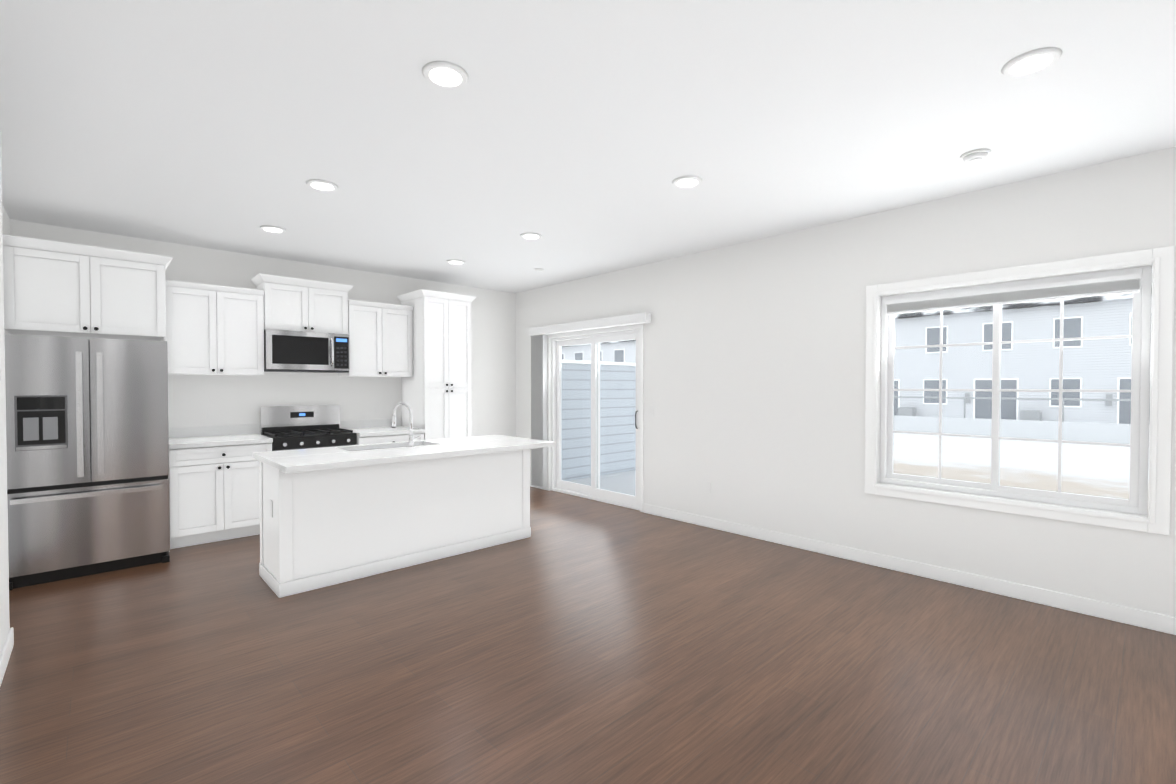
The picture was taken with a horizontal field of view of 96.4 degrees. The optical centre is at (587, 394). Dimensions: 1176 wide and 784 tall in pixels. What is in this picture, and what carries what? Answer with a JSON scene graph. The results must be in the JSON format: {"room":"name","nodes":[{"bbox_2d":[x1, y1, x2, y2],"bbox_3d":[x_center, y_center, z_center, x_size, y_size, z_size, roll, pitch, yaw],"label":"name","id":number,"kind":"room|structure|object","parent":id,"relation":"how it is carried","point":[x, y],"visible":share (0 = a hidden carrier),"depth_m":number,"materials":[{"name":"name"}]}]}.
{"room":"kitchen","nodes":[
{"label":"kitchen","id":0,"kind":"room"},
{"bbox_2d":[0,131,9,654],"bbox_3d":[-0.708,0.027,0.132,0.140,2.760,7.230,-1,1,-43],"label":"wall","id":1,"kind":"structure","parent":0,"point":[4,601],"depth_m":2.74,"materials":[{"name":"white paint"}]},
{"bbox_2d":[0,363,1,385],"bbox_3d":[-2.936,-0.103,2.626,0.010,0.115,0.072,-1,1,-43],"label":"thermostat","id":2,"kind":"object","parent":1,"relation":"attached to","point":[0,374],"visible":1,"depth_m":2.63,"materials":[{"name":"white plastic"}]},
{"bbox_2d":[0,627,13,685],"bbox_3d":[-0.762,1.355,0.221,0.153,0.100,7.083,-1,1,-43],"label":"baseboard","id":3,"kind":"structure","parent":1,"relation":"attached to","point":[6,650],"depth_m":2.64,"materials":[{"name":"white wood"}]},
{"bbox_2d":[2,205,9,333],"bbox_3d":[-4.008,-0.027,3.460,0.140,2.760,2.420,-1,1,-43],"label":"wall","id":4,"kind":"structure","parent":0,"point":[6,223],"depth_m":4.04,"materials":[{"name":"white paint"}]},
{"bbox_2d":[10,219,515,436],"bbox_3d":[-2.967,-0.067,5.978,5.098,2.760,0.160,-1,1,-43],"label":"wall","id":5,"kind":"structure","parent":0,"point":[235,399],"depth_m":5.79,"materials":[{"name":"white paint"}]},
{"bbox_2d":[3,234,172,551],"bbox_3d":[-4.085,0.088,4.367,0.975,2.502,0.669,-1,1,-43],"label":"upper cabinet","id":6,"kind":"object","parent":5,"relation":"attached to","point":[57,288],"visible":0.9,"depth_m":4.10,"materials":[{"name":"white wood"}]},
{"bbox_2d":[166,279,263,374],"bbox_3d":[-3.576,-0.609,5.031,0.770,0.830,0.375,-1,1,-43],"label":"upper cabinet","id":7,"kind":"object","parent":5,"relation":"attached to","point":[211,329],"visible":0.83,"depth_m":4.90,"materials":[{"name":"white wood"}]},
{"bbox_2d":[251,273,353,333],"bbox_3d":[-2.999,-0.920,5.556,0.882,0.535,0.389,-1,1,-43],"label":"upper cabinet","id":8,"kind":"object","parent":5,"relation":"attached to","point":[298,304],"visible":0.98,"depth_m":5.41,"materials":[{"name":"white wood"}]},
{"bbox_2d":[264,329,349,372],"bbox_3d":[-2.977,-0.443,5.540,0.786,0.410,0.454,-1,1,-43],"label":"microwave","id":9,"kind":"object","parent":8,"relation":"attached to","point":[299,351],"visible":0.96,"depth_m":5.39,"materials":[{"name":"silver metal"}]},
{"bbox_2d":[338,299,413,376],"bbox_3d":[-2.445,-0.626,6.088,0.730,0.830,0.375,-1,1,-43],"label":"upper cabinet","id":10,"kind":"object","parent":5,"relation":"attached to","point":[381,339],"visible":0.98,"depth_m":5.96,"materials":[{"name":"white wood"}]},
{"bbox_2d":[0,486,1175,783],"bbox_3d":[-0.106,1.433,2.277,6.320,0.120,9.510,-1,1,-43],"label":"floor","id":11,"kind":"structure","parent":0,"point":[578,640],"depth_m":2.57,"materials":[{"name":"brown wood"}]},
{"bbox_2d":[4,334,169,590],"bbox_3d":[-3.977,0.458,4.212,0.907,1.767,0.995,-1,1,-43],"label":"refrigerator","id":12,"kind":"object","parent":11,"relation":"on","point":[87,436],"visible":0.9,"depth_m":3.87,"materials":[{"name":"silver metal"}]},
{"bbox_2d":[169,424,272,548],"bbox_3d":[-3.481,0.820,4.952,0.770,1.020,0.656,-1,1,-43],"label":"base cabinet","id":13,"kind":"object","parent":11,"relation":"on","point":[214,495],"visible":0.71,"depth_m":4.72,"materials":[{"name":"white wood"}]},
{"bbox_2d":[259,405,356,450],"bbox_3d":[-2.898,0.721,5.475,0.768,1.200,0.647,-1,1,-43],"label":"gas range","id":14,"kind":"object","parent":11,"relation":"on","point":[298,427],"visible":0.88,"depth_m":5.49,"materials":[{"name":"silver metal"}]},
{"bbox_2d":[340,418,424,444],"bbox_3d":[-2.349,0.803,6.008,0.730,1.020,0.656,-1,1,-43],"label":"base cabinet","id":15,"kind":"object","parent":11,"relation":"on","point":[371,431],"visible":0.19,"depth_m":5.97,"materials":[{"name":"white"}]},
{"bbox_2d":[259,442,530,597],"bbox_3d":[-1.502,0.900,4.424,2.081,0.875,0.610,-1,1,-43],"label":"kitchen island","id":16,"kind":"object","parent":11,"relation":"on","point":[329,516],"depth_m":3.98,"materials":[{"name":"white painted wood"}]},
{"bbox_2d":[264,438,555,473],"bbox_3d":[-1.243,0.447,4.134,2.136,0.040,0.521,-1,1,-43],"label":"island countertop","id":17,"kind":"structure","parent":16,"relation":"on","point":[299,463],"depth_m":3.86,"materials":[{"name":"white stone"}]},
{"bbox_2d":[397,289,475,439],"bbox_3d":[-1.850,0.049,6.453,0.706,2.512,0.669,-1,1,-43],"label":"pantry cabinet","id":18,"kind":"object","parent":11,"relation":"on","point":[436,392],"visible":0.73,"depth_m":6.20,"materials":[{"name":"white wood"}]},
{"bbox_2d":[0,0,1175,292],"bbox_3d":[-0.106,-1.447,2.231,6.320,0.120,9.510,-1,1,-43],"label":"ceiling","id":19,"kind":"structure","parent":0,"point":[580,136],"depth_m":2.65,"materials":[{"name":"white paint"}]},
{"bbox_2d":[260,225,285,232],"bbox_3d":[-2.699,-1.416,4.510,0.196,0.012,0.196,-1,1,-43],"label":"recessed light","id":20,"kind":"object","parent":19,"relation":"in","point":[272,229],"visible":0.98,"depth_m":4.49,"materials":[{"name":"white plastic"}]},
{"bbox_2d":[306,179,337,190],"bbox_3d":[-1.781,-1.401,3.527,0.196,0.012,0.196,-1,1,-43],"label":"recessed light","id":21,"kind":"object","parent":19,"relation":"in","point":[320,185],"visible":1,"depth_m":3.50,"materials":[{"name":"white plastic"}]},
{"bbox_2d":[422,61,468,88],"bbox_3d":[-0.617,-1.381,2.281,0.196,0.012,0.196,-1,1,-43],"label":"recessed light","id":22,"kind":"object","parent":19,"relation":"in","point":[445,74],"visible":0.96,"depth_m":2.26,"materials":[{"name":"white plastic"}]},
{"bbox_2d":[447,259,464,264],"bbox_3d":[-1.428,-1.435,5.697,0.196,0.012,0.196,-1,1,-43],"label":"recessed light","id":23,"kind":"object","parent":19,"relation":"in","point":[454,261],"visible":1,"depth_m":5.66,"materials":[{"name":"white plastic"}]},
{"bbox_2d":[520,232,541,239],"bbox_3d":[-0.509,-1.420,4.714,0.196,0.012,0.196,-1,1,-43],"label":"recessed light","id":24,"kind":"object","parent":19,"relation":"in","point":[530,235],"visible":0.96,"depth_m":4.68,"materials":[{"name":"white plastic"}]},
{"bbox_2d":[533,268,543,271],"bbox_3d":[-0.572,-1.438,6.085,0.120,0.019,0.120,-1,1,-43],"label":"smoke detector","id":25,"kind":"object","parent":19,"relation":"in","point":[538,270],"visible":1,"depth_m":6.06,"materials":[{"name":"white plastic"}]},
{"bbox_2d":[672,176,701,187],"bbox_3d":[0.654,-1.400,3.469,0.196,0.012,0.196,-1,1,-43],"label":"recessed light","id":26,"kind":"object","parent":19,"relation":"in","point":[686,181],"visible":0.98,"depth_m":3.44,"materials":[{"name":"white plastic"}]},
{"bbox_2d":[960,149,990,163],"bbox_3d":[2.253,-1.380,3.060,0.144,0.039,0.144,-1,1,-43],"label":"smoke detector","id":27,"kind":"object","parent":19,"relation":"attached to","point":[975,156],"visible":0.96,"depth_m":3.03,"materials":[{"name":"white plastic"}]},
{"bbox_2d":[1001,47,1062,76],"bbox_3d":[1.846,-1.379,2.193,0.196,0.012,0.196,-1,1,-43],"label":"recessed light","id":28,"kind":"object","parent":19,"relation":"in","point":[1032,62],"visible":0.98,"depth_m":2.17,"materials":[{"name":"white plastic"}]},
{"bbox_2d":[516,147,1175,616],"bbox_3d":[2.145,-0.041,4.356,0.160,2.760,9.510,-1,1,-43],"label":"wall","id":29,"kind":"structure","parent":0,"point":[754,373],"depth_m":4.35,"materials":[{"name":"white paint"}]},
{"bbox_2d":[531,335,546,487],"bbox_3d":[-0.667,0.219,7.166,0.080,2.050,0.280,-1,1,-43],"label":"vertical blinds","id":30,"kind":"object","parent":29,"relation":"attached to","point":[538,404],"visible":0.92,"depth_m":7.10,"materials":[{"name":"white fabric"}]},
{"bbox_2d":[529,312,650,335],"bbox_3d":[-0.059,-0.852,6.492,0.102,0.107,2.100,-1,1,-43],"label":"valance","id":31,"kind":"object","parent":29,"relation":"attached to","point":[630,319],"visible":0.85,"depth_m":6.29,"materials":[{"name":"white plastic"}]},
{"bbox_2d":[551,329,639,509],"bbox_3d":[0.084,0.275,6.541,0.137,2.058,1.626,-1,1,-43],"label":"sliding glass door","id":32,"kind":"structure","parent":29,"relation":"in","point":[593,491],"depth_m":6.53,"materials":[{"name":"white plastic"}]},
{"bbox_2d":[547,324,643,511],"bbox_3d":[0.045,0.255,6.505,0.042,2.100,1.710,-1,1,-43],"label":"door frame","id":33,"kind":"structure","parent":29,"relation":"attached to","point":[623,328],"depth_m":6.16,"materials":[{"name":"white wood"}]},
{"bbox_2d":[530,479,1175,634],"bbox_3d":[2.082,1.290,4.318,0.013,0.100,9.190,-1,1,-43],"label":"baseboard","id":34,"kind":"structure","parent":29,"relation":"attached to","point":[1132,616],"depth_m":3.76,"materials":[{"name":"white wood"}]},
{"bbox_2d":[880,266,1151,514],"bbox_3d":[2.828,-0.031,3.643,0.084,1.464,1.451,-1,1,-43],"label":"window","id":35,"kind":"structure","parent":29,"relation":"in","point":[1136,502],"depth_m":3.50,"materials":[{"name":"white plastic"}]},
{"bbox_2d":[885,273,1140,314],"bbox_3d":[2.783,-0.666,3.591,0.038,0.105,1.365,-1,1,-43],"label":"window blinds","id":36,"kind":"object","parent":35,"relation":"attached to","point":[1130,283],"visible":0.96,"depth_m":3.48,"materials":[{"name":"white plastic"}]},
{"bbox_2d":[865,246,1174,534],"bbox_3d":[2.752,-0.029,3.571,0.024,1.638,1.625,-1,1,-43],"label":"window frame","id":37,"kind":"structure","parent":29,"relation":"in","point":[1162,262],"depth_m":3.21,"materials":[{"name":"white wood"}]},
{"label":"outside","id":38,"kind":"structure","parent":0,"visible":0},
{"bbox_2d":[893,433,1148,498],"bbox_3d":[46.658,1.002,70.593,155.270,0.350,280.000,-1,1,-43],"label":"ground","id":39,"kind":"structure","parent":38,"point":[977,472],"depth_m":13.36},
{"bbox_2d":[562,360,635,480],"bbox_3d":[0.855,0.602,9.162,4.460,2.420,0.160,-1,1,-43],"label":"privacy fence","id":40,"kind":"object","parent":39,"relation":"on","point":[605,447],"depth_m":8.51,"materials":[{"name":"plastic"}]},
{"bbox_2d":[570,470,635,495],"bbox_3d":[1.577,1.577,7.636,3.428,0.520,3.120,-1,1,-43],"label":"patio slab","id":41,"kind":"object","parent":39,"relation":"on","point":[616,486],"depth_m":7.87,"materials":[{"name":"white concrete"}]},
{"bbox_2d":[562,290,1151,424],"bbox_3d":[19.135,-3.071,34.554,11.400,8.950,115.800,-1,1,-43],"label":"townhomes","id":42,"kind":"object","parent":39,"relation":"on","point":[1109,319],"depth_m":25.64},
{"bbox_2d":[894,396,1149,443],"bbox_3d":[9.963,0.774,26.048,0.300,1.535,115.000,-1,1,-43],"label":"rail","id":43,"kind":"object","parent":39,"relation":"on","point":[1016,432],"depth_m":19.34,"materials":[{"name":"white concrete"}]}
]}

